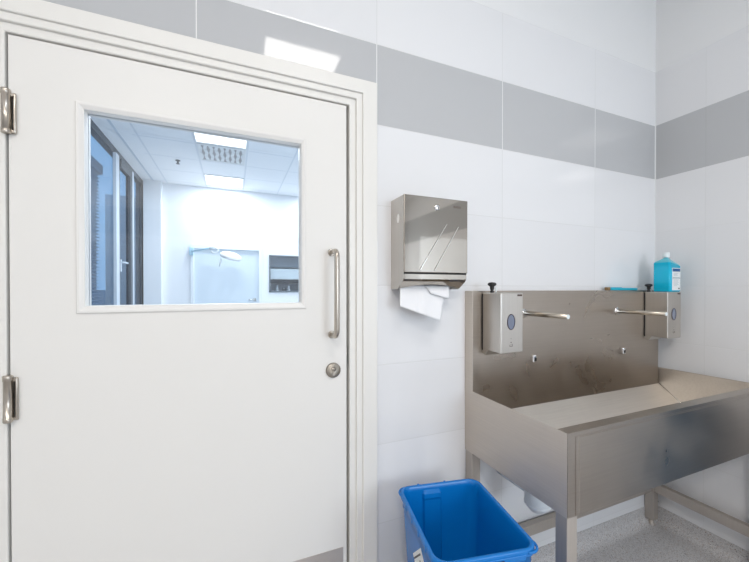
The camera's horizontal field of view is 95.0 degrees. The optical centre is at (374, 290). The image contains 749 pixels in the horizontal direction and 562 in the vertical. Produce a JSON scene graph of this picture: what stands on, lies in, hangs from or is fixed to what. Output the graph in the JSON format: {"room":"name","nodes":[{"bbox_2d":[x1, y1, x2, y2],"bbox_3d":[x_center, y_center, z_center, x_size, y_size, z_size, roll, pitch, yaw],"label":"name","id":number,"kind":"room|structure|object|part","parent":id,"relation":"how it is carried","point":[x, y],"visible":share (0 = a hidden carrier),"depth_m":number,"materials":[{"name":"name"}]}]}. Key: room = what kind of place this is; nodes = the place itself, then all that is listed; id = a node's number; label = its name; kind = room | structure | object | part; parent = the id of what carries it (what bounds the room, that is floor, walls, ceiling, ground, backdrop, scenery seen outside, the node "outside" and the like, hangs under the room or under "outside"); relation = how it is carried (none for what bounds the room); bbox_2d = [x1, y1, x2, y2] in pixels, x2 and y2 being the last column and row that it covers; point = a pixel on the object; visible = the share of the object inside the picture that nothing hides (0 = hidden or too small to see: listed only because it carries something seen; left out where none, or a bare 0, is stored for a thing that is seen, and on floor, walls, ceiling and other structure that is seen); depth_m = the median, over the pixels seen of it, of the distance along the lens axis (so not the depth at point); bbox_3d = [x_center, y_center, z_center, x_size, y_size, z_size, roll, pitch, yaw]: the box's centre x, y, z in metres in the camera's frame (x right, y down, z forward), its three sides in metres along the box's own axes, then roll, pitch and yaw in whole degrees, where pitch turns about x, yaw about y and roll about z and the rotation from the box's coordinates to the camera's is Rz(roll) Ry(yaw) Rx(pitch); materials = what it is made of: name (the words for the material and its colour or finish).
{"room":"surgical scrub room","nodes":[
{"label":"surgical scrub room","id":0,"kind":"room"},
{"bbox_2d":[143,179,162,304],"bbox_3d":[-3.298,-0.184,5.113,0.225,2.900,0.100,0,0,-22],"label":"wall","id":1,"kind":"structure","parent":0,"point":[152,189],"depth_m":5.07,"materials":[{"name":"white paint"}]},
{"bbox_2d":[90,117,297,195],"bbox_3d":[-0.756,-1.679,4.297,4.510,0.100,5.930,0,0,-22],"label":"ceiling","id":2,"kind":"structure","parent":0,"point":[268,168],"depth_m":4.32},
{"bbox_2d":[106,119,152,179],"bbox_3d":[-2.417,-1.619,2.995,0.025,0.003,4.430,0,0,-22],"label":"track","id":3,"kind":"object","parent":2,"relation":"attached to","point":[108,120],"visible":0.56,"depth_m":3.85,"materials":[{"name":"silver metal"}]},
{"bbox_2d":[193,133,247,148],"bbox_3d":[-1.599,-1.618,3.576,0.530,0.012,0.530,0,0,-22],"label":"recessed light","id":4,"kind":"object","parent":2,"relation":"in","point":[200,138],"visible":0.41,"depth_m":3.72,"materials":[{"name":"white plastic"}]},
{"bbox_2d":[196,142,245,165],"bbox_3d":[-1.815,-1.621,4.093,0.510,0.014,0.520,0,0,-22],"label":"ceiling vent","id":5,"kind":"object","parent":2,"relation":"in","point":[207,152],"visible":1,"depth_m":4.07,"materials":[{"name":"grey metal"}]},
{"bbox_2d":[199,145,242,163],"bbox_3d":[-1.814,-1.620,4.090,0.510,0.009,0.456,0,0,-22],"label":"grille","id":6,"kind":"object","parent":5,"relation":"attached to","point":[224,154],"depth_m":4.07,"materials":[{"name":"white metal"}]},
{"bbox_2d":[203,174,243,188],"bbox_3d":[-2.236,-1.629,5.120,0.530,0.012,0.530,0,0,-22],"label":"recessed light","id":7,"kind":"object","parent":2,"relation":"in","point":[213,180],"visible":1,"depth_m":5.11,"materials":[{"name":"white plastic"}]},
{"bbox_2d":[105,194,298,304],"bbox_3d":[-2.187,-0.196,6.870,5.200,2.900,0.100,0,0,-22],"label":"wall","id":8,"kind":"structure","parent":0,"point":[108,198],"depth_m":5.91,"materials":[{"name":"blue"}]},
{"bbox_2d":[270,279,298,282],"bbox_3d":[-1.803,-0.186,6.785,0.915,0.070,0.350,0,0,-22],"label":"shelf","id":9,"kind":"object","parent":8,"relation":"attached to","point":[271,280],"visible":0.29,"depth_m":6.61,"materials":[{"name":"grey"}]},
{"bbox_2d":[162,183,298,303],"bbox_3d":[-1.448,-0.190,5.985,4.510,2.900,0.100,0,0,-22],"label":"wall","id":10,"kind":"structure","parent":0,"point":[190,214],"depth_m":5.50,"materials":[{"name":"white paint"}]},
{"bbox_2d":[189,246,241,266],"bbox_3d":[-2.439,-0.514,5.167,0.868,0.312,0.306,0,0,3],"label":"lamp","id":11,"kind":"object","parent":10,"relation":"attached to","point":[228,255],"visible":1,"depth_m":5.07,"materials":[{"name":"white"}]},
{"bbox_3d":[-2.626,-0.621,5.147,0.487,0.050,0.083,0,0,32],"label":"arm","id":12,"kind":"part","parent":11,"relation":"part of","materials":[{"name":"white"}]},
{"bbox_2d":[190,244,262,303],"bbox_3d":[-2.379,0.266,5.571,1.070,1.992,0.101,0,0,-22],"label":"door","id":13,"kind":"structure","parent":10,"relation":"in","point":[241,281],"depth_m":5.55,"materials":[{"name":"white"}]},
{"bbox_2d":[269,255,298,291],"bbox_3d":[-1.458,-0.290,5.950,0.715,0.630,0.075,0,0,-22],"label":"window","id":14,"kind":"structure","parent":10,"relation":"in","point":[282,261],"depth_m":5.92,"materials":[{"name":"grey"}]},
{"bbox_2d":[270,257,297,267],"bbox_3d":[-1.470,-0.495,5.977,0.671,0.182,0.015,0,0,-22],"label":"roller shade","id":15,"kind":"object","parent":14,"relation":"attached to","point":[283,262],"depth_m":5.93,"materials":[{"name":"grey"}]},
{"bbox_2d":[43,0,655,561],"bbox_3d":[-0.177,-0.244,1.273,3.946,3.070,0.120,0,0,-22],"label":"wall","id":16,"kind":"structure","parent":0,"point":[538,116],"depth_m":1.46,"materials":[{"name":"tile"}]},
{"bbox_2d":[0,34,346,561],"bbox_3d":[-0.521,0.310,1.055,0.932,1.950,0.127,0,0,-22],"label":"door","id":17,"kind":"structure","parent":16,"relation":"in","point":[215,432],"depth_m":1.02,"materials":[{"name":"white paint"}]},
{"bbox_3d":[-0.525,1.095,1.073,0.890,0.336,0.002,0,0,-22],"label":"kick plate","id":18,"kind":"part","parent":17,"relation":"part of","materials":[{"name":"silver metal"}]},
{"bbox_3d":[-0.138,0.009,1.185,0.027,0.318,0.078,0,0,-22],"label":"pull handle","id":19,"kind":"part","parent":17,"relation":"part of","materials":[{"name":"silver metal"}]},
{"bbox_2d":[0,0,376,561],"bbox_3d":[-0.546,0.266,1.115,1.147,2.054,0.147,0,0,-22],"label":"door frame","id":20,"kind":"structure","parent":16,"relation":"attached to","point":[40,20],"depth_m":1.16,"materials":[{"name":"white paint"}]},
{"bbox_2d":[391,194,466,288],"bbox_3d":[0.210,-0.174,1.306,0.272,0.336,0.114,0,0,-22],"label":"paper towel dispenser","id":21,"kind":"object","parent":16,"relation":"attached to","point":[429,234],"visible":1,"depth_m":1.26,"materials":[{"name":"metal"}]},
{"bbox_3d":[0.083,-0.173,1.260,0.002,0.336,0.103,0,0,-22],"label":"plate","id":22,"kind":"part","parent":21,"relation":"part of","materials":[{"name":"metal"}]},
{"bbox_2d":[400,285,448,320],"bbox_3d":[0.193,0.046,1.286,0.227,0.136,0.040,0,0,-22],"label":"paper towel","id":23,"kind":"object","parent":21,"relation":"in","point":[427,300],"visible":0.97,"depth_m":1.28,"materials":[{"name":"white paper"}]},
{"bbox_2d":[473,290,657,408],"bbox_3d":[0.964,0.294,1.656,1.241,0.590,0.048,0,0,-22],"label":"backsplash","id":24,"kind":"structure","parent":16,"relation":"attached to","point":[579,355],"depth_m":1.61,"materials":[{"name":"metal"}]},
{"bbox_2d":[531,507,657,561],"bbox_3d":[0.802,1.246,1.596,1.698,0.086,0.048,0,0,-22],"label":"baseboard","id":25,"kind":"structure","parent":16,"relation":"attached to","point":[594,539],"depth_m":1.76,"materials":[{"name":"plastic"}]},
{"bbox_2d":[654,72,655,261],"bbox_3d":[1.576,-0.012,1.931,0.004,2.424,0.004,0,0,-22],"label":"sealant","id":26,"kind":"structure","parent":16,"relation":"attached to","point":[655,72],"depth_m":1.93,"materials":[{"name":"white plastic"}]},
{"bbox_2d":[577,526,721,561],"bbox_3d":[0.514,1.353,-0.389,3.946,0.100,3.500,0,0,-22],"label":"floor","id":27,"kind":"structure","parent":0,"point":[656,544],"depth_m":1.70,"materials":[{"name":"plastic"}]},
{"bbox_2d":[398,479,537,561],"bbox_3d":[0.266,0.990,1.071,0.310,0.602,0.364,0,0,-12],"label":"waste bin","id":28,"kind":"object","parent":27,"relation":"on","point":[460,520],"visible":1,"depth_m":1.21,"materials":[{"name":"blue plastic"}]},
{"bbox_2d":[465,290,748,561],"bbox_3d":[1.061,0.645,1.465,1.276,1.290,0.480,0,0,-22],"label":"sink","id":29,"kind":"object","parent":27,"relation":"on","point":[584,420],"visible":0.99,"depth_m":1.41,"materials":[{"name":"metal"}]},
{"bbox_3d":[0.410,0.923,1.431,0.042,0.665,0.042,0,0,-22],"label":"leg","id":30,"kind":"part","parent":29,"relation":"part of","materials":[{"name":"metal"}]},
{"bbox_2d":[482,282,522,354],"bbox_3d":[0.515,0.113,1.385,0.116,0.296,0.108,0,0,-22],"label":"soap dispenser","id":31,"kind":"object","parent":29,"relation":"attached to","point":[502,313],"visible":1,"depth_m":1.34,"materials":[{"name":"metal"}]},
{"bbox_3d":[0.498,0.135,1.418,0.103,0.251,0.034,0,0,-22],"label":"plate","id":32,"kind":"part","parent":31,"relation":"part of","materials":[{"name":"metal"}]},
{"bbox_3d":[0.475,-0.014,1.387,0.035,0.043,0.035,0,0,-22],"label":"knob","id":33,"kind":"part","parent":31,"relation":"part of","materials":[{"name":"black plastic"}]},
{"bbox_3d":[0.532,0.121,1.335,0.034,0.057,0.001,0,0,-22],"label":"sight glass","id":34,"kind":"part","parent":31,"relation":"part of","materials":[{"name":"blue"}]},
{"bbox_3d":[0.472,0.333,1.221,0.002,0.663,0.477,0,0,-22],"label":"panel","id":35,"kind":"part","parent":29,"relation":"part of","materials":[{"name":"metal"}]},
{"bbox_3d":[0.694,0.098,1.402,0.020,0.020,0.213,0,0,-22],"label":"spout","id":36,"kind":"part","parent":29,"relation":"part of","materials":[{"name":"silver metal"}]},
{"bbox_3d":[0.575,0.961,1.032,0.042,0.594,0.040,0,0,-22],"label":"leg","id":37,"kind":"part","parent":29,"relation":"part of","materials":[{"name":"metal"}]},
{"bbox_3d":[0.969,1.073,1.663,1.168,0.048,0.030,0,0,-22],"label":"rail","id":38,"kind":"part","parent":29,"relation":"part of","materials":[{"name":"metal"}]},
{"bbox_2d":[604,287,637,289],"bbox_3d":[1.280,-0.011,1.781,0.235,0.016,0.026,0,0,-22],"label":"scrub brush","id":39,"kind":"object","parent":29,"relation":"on","point":[605,288],"visible":0.88,"depth_m":1.75,"materials":[{"name":"teal plastic"}]},
{"bbox_3d":[1.289,-0.009,1.785,0.215,0.013,0.026,0,0,-22],"label":"handle","id":40,"kind":"part","parent":39,"relation":"part of","materials":[{"name":"teal plastic"}]},
{"bbox_3d":[1.269,0.103,1.639,0.020,0.020,0.213,0,0,-22],"label":"spout","id":41,"kind":"part","parent":29,"relation":"part of","materials":[{"name":"silver metal"}]},
{"bbox_3d":[1.528,0.920,1.893,0.042,0.665,0.042,0,0,-22],"label":"leg","id":42,"kind":"part","parent":29,"relation":"part of","materials":[{"name":"metal"}]},
{"bbox_3d":[1.142,0.540,1.241,1.255,0.249,0.002,0,0,-22],"label":"panel","id":43,"kind":"part","parent":29,"relation":"part of","materials":[{"name":"metal"}]},
{"bbox_2d":[644,284,680,339],"bbox_3d":[1.502,0.110,1.799,0.116,0.296,0.119,0,0,-22],"label":"soap dispenser","id":44,"kind":"object","parent":29,"relation":"attached to","point":[655,327],"visible":0.99,"depth_m":1.76,"materials":[{"name":"metal"}]},
{"bbox_3d":[1.458,-0.017,1.825,0.035,0.043,0.035,0,0,-22],"label":"knob","id":45,"kind":"part","parent":44,"relation":"part of","materials":[{"name":"black plastic"}]},
{"bbox_3d":[1.487,0.132,1.826,0.103,0.251,0.034,0,0,-22],"label":"plate","id":46,"kind":"part","parent":44,"relation":"part of","materials":[{"name":"metal"}]},
{"bbox_2d":[654,252,679,291],"bbox_3d":[1.518,-0.098,1.782,0.097,0.204,0.077,0,0,-22],"label":"soap bottle","id":47,"kind":"object","parent":44,"relation":"on","point":[666,271],"visible":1,"depth_m":1.75,"materials":[{"name":"teal plastic"}]},
{"bbox_3d":[1.521,0.118,1.743,0.034,0.057,0.001,0,0,-22],"label":"sight glass","id":48,"kind":"part","parent":44,"relation":"part of","materials":[{"name":"blue"}]},
{"bbox_3d":[1.611,1.073,1.694,0.028,0.048,0.392,0,0,-22],"label":"rail","id":49,"kind":"part","parent":29,"relation":"part of","materials":[{"name":"metal"}]},
{"bbox_3d":[1.630,0.537,1.700,0.002,0.249,0.477,0,0,-22],"label":"panel","id":50,"kind":"part","parent":29,"relation":"part of","materials":[{"name":"metal"}]},
{"bbox_2d":[655,0,748,551],"bbox_3d":[2.291,-0.237,0.334,0.100,3.070,3.500,0,0,-22],"label":"wall","id":51,"kind":"structure","parent":0,"point":[702,46],"depth_m":1.72,"materials":[{"name":"tile"}]},
{"bbox_2d":[655,506,748,561],"bbox_3d":[2.204,1.255,0.362,0.048,0.086,3.400,0,0,-22],"label":"baseboard","id":52,"kind":"structure","parent":51,"relation":"attached to","point":[721,549],"depth_m":1.74,"materials":[{"name":"plastic"}]},
{"bbox_3d":[-1.888,-0.159,1.271,0.100,2.900,1.180,0,0,-22],"label":"wall","id":53,"kind":"structure","parent":0,"visible":0},
{"bbox_2d":[90,118,143,304],"bbox_3d":[-2.763,-0.173,3.468,0.139,2.899,3.550,0,0,-22],"label":"window","id":54,"kind":"structure","parent":53,"relation":"in","point":[119,163],"depth_m":4.39,"materials":[{"name":"grey metal"}]},
{"bbox_2d":[91,155,102,303],"bbox_3d":[-2.667,-0.181,2.843,0.100,2.394,2.060,0,0,-22],"label":"blind","id":55,"kind":"object","parent":54,"relation":"attached to","point":[96,167],"visible":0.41,"depth_m":3.68,"materials":[{"name":"silver metal"}]},
{"bbox_3d":[-2.963,-0.297,4.069,0.051,0.140,0.145,0,0,-22],"label":"handle","id":56,"kind":"part","parent":54,"relation":"part of","materials":[{"name":"silver metal"}]},
{"bbox_3d":[-3.076,-0.183,4.215,0.050,2.749,0.570,0,0,-22],"label":"sash","id":57,"kind":"part","parent":54,"relation":"part of","materials":[{"name":"grey metal"}]},
{"label":"outside","id":58,"kind":"structure","parent":0,"visible":0},
{"bbox_3d":[-8.200,1.641,8.728,5.290,0.200,24.000,0,0,-22],"label":"ground","id":59,"kind":"structure","parent":58,"visible":0},
{"bbox_2d":[91,215,96,289],"bbox_3d":[-10.784,-0.252,7.649,0.300,9.000,24.000,0,0,-22],"label":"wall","id":60,"kind":"structure","parent":59,"relation":"on","point":[95,288],"depth_m":18.52,"materials":[{"name":"blue"}]},
{"bbox_2d":[91,290,105,304],"bbox_3d":[-5.171,0.775,5.916,0.150,1.570,11.500,0,0,-22],"label":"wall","id":61,"kind":"structure","parent":59,"relation":"on","point":[101,300],"depth_m":6.82,"materials":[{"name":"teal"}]}
]}

